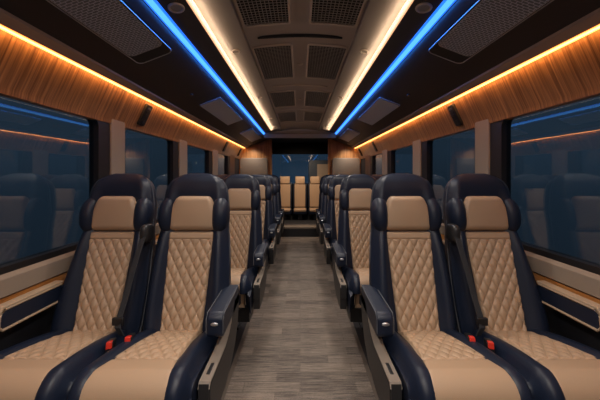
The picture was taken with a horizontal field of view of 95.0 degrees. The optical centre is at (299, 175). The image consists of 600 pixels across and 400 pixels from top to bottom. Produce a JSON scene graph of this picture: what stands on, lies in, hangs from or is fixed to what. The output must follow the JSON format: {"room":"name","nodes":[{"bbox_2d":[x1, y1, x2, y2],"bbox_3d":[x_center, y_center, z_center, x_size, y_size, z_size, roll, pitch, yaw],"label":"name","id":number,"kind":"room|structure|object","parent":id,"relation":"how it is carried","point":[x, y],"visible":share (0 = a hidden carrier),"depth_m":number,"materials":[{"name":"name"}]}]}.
{"room":"vehicle interior","nodes":[
{"label":"vehicle interior","id":0,"kind":"room"},
{"bbox_2d":[0,158,238,350],"bbox_3d":[-1.377,0.105,3.060,0.085,2.350,9.120,0,0,0],"label":"wall","id":1,"kind":"structure","parent":0,"point":[39,324],"depth_m":1.36,"materials":[{"name":"black"}]},
{"bbox_2d":[0,119,109,274],"bbox_3d":[-1.349,0.028,0.292,0.062,0.859,3.225,0,0,0],"label":"window","id":2,"kind":"structure","parent":1,"relation":"in","point":[99,131],"depth_m":1.80,"materials":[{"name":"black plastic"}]},
{"bbox_2d":[0,233,159,303],"bbox_3d":[-1.333,0.571,2.260,0.054,0.059,7.520,0,0,0],"label":"trim","id":3,"kind":"structure","parent":1,"relation":"attached to","point":[62,276],"depth_m":1.36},
{"bbox_2d":[0,223,160,298],"bbox_3d":[-1.329,0.486,2.260,0.062,0.098,7.520,0,0,0],"label":"trim","id":4,"kind":"structure","parent":1,"relation":"attached to","point":[17,280],"depth_m":1.34,"materials":[{"name":"beige plastic"}]},
{"bbox_2d":[110,119,124,174],"bbox_3d":[-1.333,0.003,1.980,0.055,0.849,0.150,0,0,0],"label":"pillar","id":5,"kind":"structure","parent":1,"relation":"attached to","point":[117,128],"depth_m":1.97,"materials":[{"name":"beige plastic"}]},
{"bbox_2d":[0,29,244,158],"bbox_3d":[-1.282,-0.478,2.260,0.140,0.237,7.520,0,0,0],"label":"trim","id":6,"kind":"structure","parent":1,"relation":"attached to","point":[30,74],"depth_m":1.58,"materials":[{"name":"brown wood"}]},
{"bbox_2d":[137,104,152,125],"bbox_3d":[-1.254,-0.489,2.220,0.097,0.173,0.085,0,0,0],"label":"wall speaker","id":7,"kind":"object","parent":1,"relation":"attached to","point":[147,109],"visible":1,"depth_m":2.20,"materials":[{"name":"black plastic"}]},
{"bbox_2d":[125,128,178,222],"bbox_3d":[-1.349,0.028,2.515,0.062,0.859,0.940,0,0,0],"label":"window","id":8,"kind":"structure","parent":1,"relation":"in","point":[172,146],"depth_m":2.86,"materials":[{"name":"black glass"}]},
{"bbox_2d":[179,140,186,175],"bbox_3d":[-1.333,0.003,3.087,0.055,0.849,0.205,0,0,0],"label":"pillar","id":9,"kind":"structure","parent":1,"relation":"attached to","point":[182,144],"depth_m":3.06,"materials":[{"name":"beige plastic"}]},
{"bbox_2d":[204,150,211,173],"bbox_3d":[-1.349,0.028,3.655,0.062,0.859,0.950,0,0,0],"label":"window","id":10,"kind":"structure","parent":1,"relation":"in","point":[208,154],"depth_m":3.98,"materials":[{"name":"black glass"}]},
{"bbox_2d":[212,149,217,174],"bbox_3d":[-1.333,0.003,4.255,0.055,0.849,0.250,0,0,0],"label":"pillar","id":11,"kind":"structure","parent":1,"relation":"attached to","point":[215,152],"depth_m":4.25,"materials":[{"name":"beige plastic"}]},
{"bbox_2d":[224,155,228,174],"bbox_3d":[-1.349,0.028,4.755,0.062,0.859,0.770,0,0,0],"label":"window","id":12,"kind":"structure","parent":1,"relation":"in","point":[226,158],"depth_m":5.02,"materials":[{"name":"black glass"}]},
{"bbox_2d":[229,155,234,174],"bbox_3d":[-1.333,0.003,5.320,0.055,0.849,0.360,0,0,0],"label":"pillar","id":13,"kind":"structure","parent":1,"relation":"attached to","point":[231,157],"depth_m":5.24,"materials":[{"name":"brown fabric"}]},
{"bbox_2d":[0,0,267,147],"bbox_3d":[-1.015,-0.774,2.260,0.640,0.352,7.520,0,0,0],"label":"compartment","id":14,"kind":"structure","parent":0,"point":[169,80],"depth_m":1.68,"materials":[{"name":"grey plastic"}]},
{"bbox_2d":[46,0,170,63],"bbox_3d":[-0.868,-0.715,1.005,0.210,0.095,1.316,0,0,0],"label":"speaker panel","id":15,"kind":"object","parent":14,"relation":"attached to","point":[114,22],"visible":1,"depth_m":1.30,"materials":[{"name":"black plastic"}]},
{"bbox_2d":[0,24,243,147],"bbox_3d":[-1.201,-0.600,2.300,0.022,0.016,7.400,0,0,0],"label":"ceiling light strip","id":16,"kind":"object","parent":14,"relation":"attached to","point":[2,27],"visible":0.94,"depth_m":1.54,"materials":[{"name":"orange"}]},
{"bbox_2d":[144,0,264,134],"bbox_3d":[-0.683,-0.800,1.940,0.037,0.026,6.680,0,0,0],"label":"ceiling light strip","id":17,"kind":"object","parent":14,"relation":"attached to","point":[154,5],"visible":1,"depth_m":1.72,"materials":[{"name":"blue plastic"}]},
{"bbox_2d":[200,97,242,124],"bbox_3d":[-0.870,-0.718,3.180,0.207,0.090,1.044,0,0,0],"label":"speaker panel","id":18,"kind":"object","parent":14,"relation":"attached to","point":[217,107],"visible":1,"depth_m":3.03,"materials":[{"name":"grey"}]},
{"bbox_2d":[240,128,260,141],"bbox_3d":[-0.870,-0.718,4.970,0.207,0.090,1.104,0,0,0],"label":"speaker panel","id":19,"kind":"object","parent":14,"relation":"attached to","point":[251,135],"visible":1,"depth_m":4.85,"materials":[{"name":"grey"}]},
{"bbox_2d":[142,237,457,399],"bbox_3d":[0.000,1.307,3.010,3.000,0.066,9.220,0,0,0],"label":"floor","id":20,"kind":"structure","parent":0,"point":[299,344],"depth_m":2.11,"materials":[{"name":"wood"}]},
{"bbox_2d":[0,173,156,399],"bbox_3d":[-1.059,0.634,1.310,0.509,1.293,0.790,0,0,0],"label":"passenger seat","id":21,"kind":"object","parent":20,"relation":"on","point":[101,299],"visible":1,"depth_m":1.42,"materials":[{"name":"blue leather"}]},
{"bbox_2d":[0,329,127,399],"bbox_3d":[-1.045,0.828,1.187,0.437,0.259,0.544,0,0,0],"label":"cushion","id":22,"kind":"object","parent":21,"relation":"on","point":[46,366],"depth_m":1.06,"materials":[{"name":"beige leather"}]},
{"bbox_2d":[67,173,238,399],"bbox_3d":[-0.579,0.634,1.310,0.489,1.293,0.791,0,0,0],"label":"passenger seat","id":23,"kind":"object","parent":20,"relation":"on","point":[184,349],"visible":1,"depth_m":1.40,"materials":[{"name":"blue leather"}]},
{"bbox_2d":[67,329,217,399],"bbox_3d":[-0.605,0.828,1.187,0.437,0.259,0.544,0,0,0],"label":"cushion","id":24,"kind":"object","parent":23,"relation":"on","point":[150,364],"depth_m":1.02,"materials":[{"name":"beige leather"}]},
{"bbox_2d":[216,175,229,179],"bbox_3d":[-1.009,0.634,3.240,0.509,1.293,0.790,0,0,0],"label":"passenger seat","id":25,"kind":"object","parent":20,"relation":"on","point":[220,176],"visible":0.02,"depth_m":3.54,"materials":[{"name":"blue leather"}]},
{"bbox_2d":[223,174,267,329],"bbox_3d":[-0.529,0.634,2.240,0.489,1.293,0.791,0,0,0],"label":"passenger seat","id":26,"kind":"object","parent":20,"relation":"on","point":[249,255],"visible":0.62,"depth_m":2.37,"materials":[{"name":"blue leather"}]},
{"bbox_2d":[239,267,256,312],"bbox_3d":[-0.555,0.828,2.117,0.437,0.259,0.544,0,0,0],"label":"cushion","id":27,"kind":"object","parent":26,"relation":"on","point":[247,275],"depth_m":1.92,"materials":[{"name":"blue leather"}]},
{"bbox_2d":[221,264,269,399],"bbox_3d":[-0.445,1.276,2.115,0.026,0.009,7.230,0,0,0],"label":"trim","id":28,"kind":"structure","parent":20,"relation":"on","point":[232,368],"depth_m":1.90,"materials":[{"name":"brown"}]},
{"bbox_2d":[252,175,276,269],"bbox_3d":[-0.529,0.634,3.240,0.489,1.293,0.791,0,0,0],"label":"passenger seat","id":29,"kind":"object","parent":20,"relation":"on","point":[269,229],"visible":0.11,"depth_m":3.40,"materials":[{"name":"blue leather"}]},
{"bbox_2d":[262,239,269,265],"bbox_3d":[-0.555,0.828,3.117,0.437,0.259,0.544,0,0,0],"label":"cushion","id":30,"kind":"object","parent":29,"relation":"on","point":[263,240],"depth_m":2.96,"materials":[{"name":"blue leather"}]},
{"bbox_2d":[265,175,281,243],"bbox_3d":[-0.529,0.634,4.090,0.489,1.293,0.791,0,0,0],"label":"passenger seat","id":31,"kind":"object","parent":20,"relation":"on","point":[277,218],"visible":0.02,"depth_m":4.26,"materials":[{"name":"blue leather"}]},
{"bbox_2d":[272,175,283,233],"bbox_3d":[-0.529,0.634,4.790,0.489,1.293,0.791,0,0,0],"label":"passenger seat","id":32,"kind":"object","parent":20,"relation":"on","point":[280,210],"visible":0.03,"depth_m":4.97,"materials":[{"name":"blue leather"}]},
{"bbox_2d":[281,215,318,236],"bbox_3d":[0.000,1.180,6.675,2.680,0.200,1.890,0,0,0],"label":"platform","id":33,"kind":"object","parent":20,"relation":"on","point":[291,219],"visible":0.06,"depth_m":5.73,"materials":[{"name":"black"}]},
{"bbox_2d":[280,176,291,218],"bbox_3d":[-0.385,0.550,6.894,0.356,1.060,0.568,0,0,0],"label":"seat","id":34,"kind":"object","parent":33,"relation":"on","point":[286,186],"visible":0.66,"depth_m":7.01,"materials":[{"name":"beige leather"}]},
{"bbox_2d":[293,176,306,218],"bbox_3d":[0.000,0.550,6.894,0.356,1.060,0.568,0,0,0],"label":"seat","id":35,"kind":"object","parent":33,"relation":"on","point":[299,187],"visible":1,"depth_m":7.00,"materials":[{"name":"beige leather"}]},
{"bbox_2d":[293,208,306,214],"bbox_3d":[0.000,0.880,6.825,0.356,0.120,0.410,0,0,0],"label":"cushion","id":36,"kind":"object","parent":35,"relation":"on","point":[296,211],"depth_m":6.62,"materials":[{"name":"beige leather"}]},
{"bbox_2d":[308,176,319,218],"bbox_3d":[0.385,0.550,6.894,0.356,1.060,0.568,0,0,0],"label":"seat","id":37,"kind":"object","parent":33,"relation":"on","point":[313,186],"visible":0.72,"depth_m":7.01,"materials":[{"name":"beige leather"}]},
{"bbox_2d":[308,160,327,216],"bbox_3d":[0.515,0.335,7.361,0.570,1.490,0.278,0,0,0],"label":"locker","id":38,"kind":"object","parent":33,"relation":"on","point":[319,168],"visible":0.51,"depth_m":7.24,"materials":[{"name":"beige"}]},
{"bbox_2d":[316,175,327,233],"bbox_3d":[0.529,0.634,4.790,0.489,1.293,0.791,0,0,0],"label":"passenger seat","id":39,"kind":"object","parent":20,"relation":"on","point":[319,210],"visible":0.02,"depth_m":4.97,"materials":[{"name":"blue leather"}]},
{"bbox_2d":[318,175,334,243],"bbox_3d":[0.529,0.634,4.090,0.489,1.293,0.791,0,0,0],"label":"passenger seat","id":40,"kind":"object","parent":20,"relation":"on","point":[322,218],"visible":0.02,"depth_m":4.26,"materials":[{"name":"blue leather"}]},
{"bbox_2d":[323,175,347,269],"bbox_3d":[0.529,0.634,3.240,0.489,1.293,0.791,0,0,0],"label":"passenger seat","id":41,"kind":"object","parent":20,"relation":"on","point":[330,229],"visible":0.13,"depth_m":3.40,"materials":[{"name":"blue leather"}]},
{"bbox_2d":[330,239,337,265],"bbox_3d":[0.555,0.828,3.117,0.437,0.259,0.544,0,0,0],"label":"cushion","id":42,"kind":"object","parent":41,"relation":"on","point":[331,240],"depth_m":2.97,"materials":[{"name":"blue leather"}]},
{"bbox_2d":[332,174,376,329],"bbox_3d":[0.529,0.634,2.240,0.489,1.293,0.791,0,0,0],"label":"passenger seat","id":43,"kind":"object","parent":20,"relation":"on","point":[350,255],"visible":0.6,"depth_m":2.37,"materials":[{"name":"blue leather"}]},
{"bbox_2d":[343,267,360,312],"bbox_3d":[0.555,0.828,2.117,0.437,0.259,0.544,0,0,0],"label":"cushion","id":44,"kind":"object","parent":43,"relation":"on","point":[351,275],"depth_m":1.92,"materials":[{"name":"blue leather"}]},
{"bbox_2d":[330,264,378,399],"bbox_3d":[0.445,1.276,2.115,0.026,0.009,7.230,0,0,0],"label":"trim","id":45,"kind":"structure","parent":20,"relation":"on","point":[367,368],"depth_m":1.90,"materials":[{"name":"brown"}]},
{"bbox_2d":[370,175,383,179],"bbox_3d":[1.009,0.634,3.240,0.509,1.293,0.790,0,0,0],"label":"passenger seat","id":46,"kind":"object","parent":20,"relation":"on","point":[374,176],"visible":0.02,"depth_m":3.54,"materials":[{"name":"blue leather"}]},
{"bbox_2d":[361,173,532,399],"bbox_3d":[0.579,0.634,1.310,0.489,1.293,0.791,0,0,0],"label":"passenger seat","id":47,"kind":"object","parent":20,"relation":"on","point":[415,349],"visible":1,"depth_m":1.40,"materials":[{"name":"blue leather"}]},
{"bbox_2d":[382,329,532,399],"bbox_3d":[0.605,0.828,1.187,0.437,0.259,0.544,0,0,0],"label":"cushion","id":48,"kind":"object","parent":47,"relation":"on","point":[427,364],"depth_m":1.02,"materials":[{"name":"beige leather"}]},
{"bbox_2d":[443,173,599,399],"bbox_3d":[1.059,0.634,1.310,0.509,1.293,0.790,0,0,0],"label":"passenger seat","id":49,"kind":"object","parent":20,"relation":"on","point":[498,299],"visible":1,"depth_m":1.42,"materials":[{"name":"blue leather"}]},
{"bbox_2d":[472,329,599,399],"bbox_3d":[1.045,0.828,1.187,0.437,0.259,0.544,0,0,0],"label":"cushion","id":50,"kind":"object","parent":49,"relation":"on","point":[553,366],"depth_m":1.06,"materials":[{"name":"beige leather"}]},
{"bbox_2d":[232,0,367,129],"bbox_3d":[0.000,-0.931,1.900,0.676,0.117,6.800,0,0,0],"label":"ceiling","id":51,"kind":"structure","parent":0,"point":[299,24],"depth_m":1.85,"materials":[{"name":"beige plastic"}]},
{"bbox_2d":[233,0,290,27],"bbox_3d":[-0.192,-0.882,1.265,0.282,0.038,0.705,0,0,0],"label":"ceiling vent","id":52,"kind":"object","parent":51,"relation":"in","point":[252,13],"visible":1,"depth_m":1.49,"materials":[{"name":"black plastic"}]},
{"bbox_2d":[252,43,293,79],"bbox_3d":[-0.192,-0.882,2.185,0.282,0.038,0.645,0,0,0],"label":"ceiling vent","id":53,"kind":"object","parent":51,"relation":"in","point":[274,61],"visible":1,"depth_m":2.11,"materials":[{"name":"black"}]},
{"bbox_2d":[269,90,295,107],"bbox_3d":[-0.192,-0.882,3.205,0.282,0.038,0.645,0,0,0],"label":"ceiling vent","id":54,"kind":"object","parent":51,"relation":"in","point":[287,98],"visible":1,"depth_m":3.17,"materials":[{"name":"black"}]},
{"bbox_2d":[276,111,296,121],"bbox_3d":[-0.192,-0.882,4.145,0.282,0.038,0.645,0,0,0],"label":"ceiling vent","id":55,"kind":"object","parent":51,"relation":"in","point":[290,115],"visible":0.99,"depth_m":4.10,"materials":[{"name":"black plastic"}]},
{"bbox_2d":[258,34,341,38],"bbox_3d":[0.000,-0.886,1.755,0.540,0.030,0.036,0,0,0],"label":"ceiling air slot","id":56,"kind":"object","parent":51,"relation":"attached to","point":[278,35],"visible":1,"depth_m":1.75,"materials":[{"name":"black plastic"}]},
{"bbox_2d":[303,111,323,121],"bbox_3d":[0.192,-0.882,4.145,0.282,0.038,0.645,0,0,0],"label":"ceiling vent","id":57,"kind":"object","parent":51,"relation":"in","point":[308,115],"visible":1,"depth_m":4.10,"materials":[{"name":"black plastic"}]},
{"bbox_2d":[304,90,330,107],"bbox_3d":[0.192,-0.882,3.205,0.282,0.038,0.645,0,0,0],"label":"ceiling vent","id":58,"kind":"object","parent":51,"relation":"in","point":[312,98],"visible":1,"depth_m":3.17,"materials":[{"name":"black plastic"}]},
{"bbox_2d":[306,43,347,79],"bbox_3d":[0.192,-0.882,2.185,0.282,0.038,0.645,0,0,0],"label":"ceiling vent","id":59,"kind":"object","parent":51,"relation":"in","point":[324,61],"visible":1,"depth_m":2.11,"materials":[{"name":"black plastic"}]},
{"bbox_2d":[309,0,366,27],"bbox_3d":[0.192,-0.882,1.265,0.282,0.038,0.705,0,0,0],"label":"ceiling vent","id":60,"kind":"object","parent":51,"relation":"in","point":[343,13],"visible":1,"depth_m":1.49,"materials":[{"name":"black plastic"}]},
{"bbox_2d":[239,139,360,174],"bbox_3d":[0.000,0.240,6.027,2.670,2.080,0.085,0,0,0],"label":"wall","id":61,"kind":"structure","parent":0,"point":[256,159],"depth_m":6.02,"materials":[{"name":"brown wood"}]},
{"bbox_2d":[284,226,315,228],"bbox_3d":[0.000,1.092,5.794,1.200,0.036,0.152,0,0,0],"label":"trim","id":62,"kind":"structure","parent":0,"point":[285,227],"depth_m":5.72,"materials":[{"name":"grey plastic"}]},
{"bbox_2d":[284,225,315,225],"bbox_3d":[0.000,1.078,5.960,1.200,0.004,0.140,0,0,0],"label":"trim","id":63,"kind":"structure","parent":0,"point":[284,225],"depth_m":5.93,"materials":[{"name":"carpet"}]},
{"bbox_2d":[272,141,327,214],"bbox_3d":[0.000,0.155,7.580,2.670,2.250,0.060,0,0,0],"label":"wall","id":64,"kind":"structure","parent":0,"point":[277,148],"depth_m":7.55,"materials":[{"name":"black"}]},
{"bbox_2d":[264,129,335,137],"bbox_3d":[0.000,-0.850,5.330,1.380,0.240,0.060,0,0,0],"label":"wall header","id":65,"kind":"structure","parent":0,"point":[266,135],"depth_m":5.30,"materials":[{"name":"beige"}]},
{"bbox_2d":[157,0,270,132],"bbox_3d":[-0.621,-0.884,1.900,0.146,0.151,6.800,0,0,0],"label":"trim","id":66,"kind":"structure","parent":65,"relation":"attached to","point":[187,21],"depth_m":1.84,"materials":[{"name":"grey plastic"}]},
{"bbox_2d":[167,2,184,12],"bbox_3d":[-0.612,-0.830,1.360,0.078,0.022,0.079,0,0,9],"label":"recessed light","id":67,"kind":"object","parent":66,"relation":"attached to","point":[174,7],"visible":1,"depth_m":1.36,"materials":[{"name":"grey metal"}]},
{"bbox_2d":[193,0,281,130],"bbox_3d":[-0.443,-0.910,1.900,0.209,0.119,6.800,0,0,0],"label":"trim","id":68,"kind":"structure","parent":65,"relation":"attached to","point":[221,16],"depth_m":1.84,"materials":[{"name":"brown plastic"}]},
{"bbox_2d":[186,0,271,129],"bbox_3d":[-0.534,-0.848,1.860,0.032,0.013,6.520,0,0,0],"label":"ceiling light strip","id":69,"kind":"object","parent":68,"relation":"attached to","point":[191,3],"visible":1,"depth_m":1.81,"materials":[{"name":"beige plastic"}]},
{"bbox_2d":[232,49,239,53],"bbox_3d":[-0.445,-0.863,1.910,0.058,0.021,0.059,0,0,9],"label":"recessed light","id":70,"kind":"object","parent":68,"relation":"in","point":[235,51],"visible":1,"depth_m":1.91,"materials":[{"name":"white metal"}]},
{"bbox_2d":[269,131,330,133],"bbox_3d":[0.000,-0.825,5.277,1.200,0.050,0.045,0,0,0],"label":"trim","id":71,"kind":"structure","parent":65,"relation":"attached to","point":[271,132],"depth_m":5.25,"materials":[{"name":"black plastic"}]},
{"bbox_2d":[318,0,406,130],"bbox_3d":[0.443,-0.910,1.900,0.209,0.119,6.800,0,0,0],"label":"trim","id":72,"kind":"structure","parent":65,"relation":"attached to","point":[378,16],"depth_m":1.84,"materials":[{"name":"brown plastic"}]},
{"bbox_2d":[360,49,367,53],"bbox_3d":[0.445,-0.863,1.910,0.058,0.021,0.059,0,0,9],"label":"recessed light","id":73,"kind":"object","parent":72,"relation":"in","point":[363,51],"visible":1,"depth_m":1.91,"materials":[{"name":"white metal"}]},
{"bbox_2d":[328,0,413,129],"bbox_3d":[0.534,-0.848,1.860,0.032,0.013,6.520,0,0,0],"label":"ceiling light strip","id":74,"kind":"object","parent":72,"relation":"attached to","point":[408,3],"visible":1,"depth_m":1.81,"materials":[{"name":"beige plastic"}]},
{"bbox_2d":[329,0,442,132],"bbox_3d":[0.621,-0.884,1.900,0.146,0.151,6.800,0,0,0],"label":"trim","id":75,"kind":"structure","parent":65,"relation":"attached to","point":[412,21],"depth_m":1.84,"materials":[{"name":"grey plastic"}]},
{"bbox_2d":[415,2,432,12],"bbox_3d":[0.612,-0.830,1.360,0.078,0.022,0.079,0,0,9],"label":"recessed light","id":76,"kind":"object","parent":75,"relation":"in","point":[424,7],"visible":1,"depth_m":1.36,"materials":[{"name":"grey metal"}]},
{"bbox_2d":[270,138,329,142],"bbox_3d":[0.000,-0.935,6.490,1.440,0.070,2.260,0,0,0],"label":"ceiling","id":77,"kind":"structure","parent":0,"point":[275,140],"depth_m":7.05,"materials":[{"name":"black plastic"}]},
{"bbox_2d":[332,0,599,147],"bbox_3d":[1.015,-0.774,2.260,0.640,0.352,7.520,0,0,0],"label":"compartment","id":78,"kind":"structure","parent":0,"point":[430,80],"depth_m":1.67,"materials":[{"name":"grey plastic"}]},
{"bbox_2d":[339,128,359,141],"bbox_3d":[0.870,-0.718,4.970,0.207,0.090,1.104,0,0,0],"label":"speaker panel","id":79,"kind":"object","parent":78,"relation":"attached to","point":[348,135],"visible":1,"depth_m":4.85,"materials":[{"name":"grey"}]},
{"bbox_2d":[357,97,399,124],"bbox_3d":[0.870,-0.718,3.180,0.207,0.090,1.044,0,0,0],"label":"speaker panel","id":80,"kind":"object","parent":78,"relation":"attached to","point":[381,107],"visible":1,"depth_m":3.03,"materials":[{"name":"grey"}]},
{"bbox_2d":[335,0,455,134],"bbox_3d":[0.683,-0.800,1.940,0.037,0.026,6.680,0,0,0],"label":"ceiling light strip","id":81,"kind":"object","parent":78,"relation":"attached to","point":[445,5],"visible":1,"depth_m":1.72,"materials":[{"name":"blue plastic"}]},
{"bbox_2d":[356,24,599,147],"bbox_3d":[1.201,-0.600,2.300,0.022,0.016,7.400,0,0,0],"label":"ceiling light strip","id":82,"kind":"object","parent":78,"relation":"attached to","point":[597,27],"visible":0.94,"depth_m":1.54,"materials":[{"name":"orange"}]},
{"bbox_2d":[429,0,553,63],"bbox_3d":[0.868,-0.715,1.005,0.210,0.095,1.316,0,0,0],"label":"speaker panel","id":83,"kind":"object","parent":78,"relation":"attached to","point":[484,22],"visible":1,"depth_m":1.30,"materials":[{"name":"black plastic"}]},
{"bbox_2d":[361,158,599,350],"bbox_3d":[1.377,0.105,3.060,0.085,2.350,9.120,0,0,0],"label":"wall","id":84,"kind":"structure","parent":0,"point":[560,324],"depth_m":1.36,"materials":[{"name":"black"}]},
{"bbox_2d":[365,155,370,174],"bbox_3d":[1.333,0.003,5.320,0.055,0.849,0.360,0,0,0],"label":"pillar","id":85,"kind":"structure","parent":84,"relation":"attached to","point":[368,157],"depth_m":5.24,"materials":[{"name":"brown wood"}]},
{"bbox_2d":[371,155,375,174],"bbox_3d":[1.349,0.028,4.755,0.062,0.859,0.770,0,0,0],"label":"window","id":86,"kind":"structure","parent":84,"relation":"in","point":[373,158],"depth_m":5.02,"materials":[{"name":"black glass"}]},
{"bbox_2d":[382,149,387,174],"bbox_3d":[1.333,0.003,4.255,0.055,0.849,0.250,0,0,0],"label":"pillar","id":87,"kind":"structure","parent":84,"relation":"attached to","point":[384,152],"depth_m":4.25,"materials":[{"name":"beige plastic"}]},
{"bbox_2d":[388,150,395,173],"bbox_3d":[1.349,0.028,3.655,0.062,0.859,0.950,0,0,0],"label":"window","id":88,"kind":"structure","parent":84,"relation":"in","point":[391,154],"depth_m":3.98,"materials":[{"name":"black glass"}]},
{"bbox_2d":[413,140,420,175],"bbox_3d":[1.333,0.003,3.087,0.055,0.849,0.205,0,0,0],"label":"pillar","id":89,"kind":"structure","parent":84,"relation":"attached to","point":[416,144],"depth_m":3.05,"materials":[{"name":"beige plastic"}]},
{"bbox_2d":[421,128,474,222],"bbox_3d":[1.349,0.028,2.515,0.062,0.859,0.940,0,0,0],"label":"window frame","id":90,"kind":"structure","parent":84,"relation":"in","point":[427,146],"depth_m":2.86,"materials":[{"name":"black plastic"}]},
{"bbox_2d":[447,104,462,125],"bbox_3d":[1.254,-0.489,2.220,0.097,0.173,0.085,0,0,0],"label":"wall speaker","id":91,"kind":"object","parent":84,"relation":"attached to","point":[452,109],"visible":1,"depth_m":2.20,"materials":[{"name":"black plastic"}]},
{"bbox_2d":[355,29,599,158],"bbox_3d":[1.282,-0.478,2.260,0.140,0.237,7.520,0,0,0],"label":"trim","id":92,"kind":"structure","parent":84,"relation":"attached to","point":[569,74],"depth_m":1.58,"materials":[{"name":"brown wood"}]},
{"bbox_2d":[475,119,489,174],"bbox_3d":[1.333,0.003,1.980,0.055,0.849,0.150,0,0,0],"label":"pillar","id":93,"kind":"structure","parent":84,"relation":"attached to","point":[482,128],"depth_m":1.97,"materials":[{"name":"beige plastic"}]},
{"bbox_2d":[439,223,599,298],"bbox_3d":[1.329,0.486,2.260,0.062,0.098,7.520,0,0,0],"label":"trim","id":94,"kind":"structure","parent":84,"relation":"attached to","point":[582,280],"depth_m":1.34,"materials":[{"name":"beige plastic"}]},
{"bbox_2d":[440,233,599,303],"bbox_3d":[1.333,0.571,2.260,0.054,0.059,7.520,0,0,0],"label":"trim","id":95,"kind":"structure","parent":84,"relation":"attached to","point":[537,276],"depth_m":1.36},
{"bbox_2d":[490,119,599,274],"bbox_3d":[1.349,0.028,0.292,0.062,0.859,3.225,0,0,0],"label":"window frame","id":96,"kind":"structure","parent":84,"relation":"in","point":[500,131],"depth_m":1.80,"materials":[{"name":"black plastic"}]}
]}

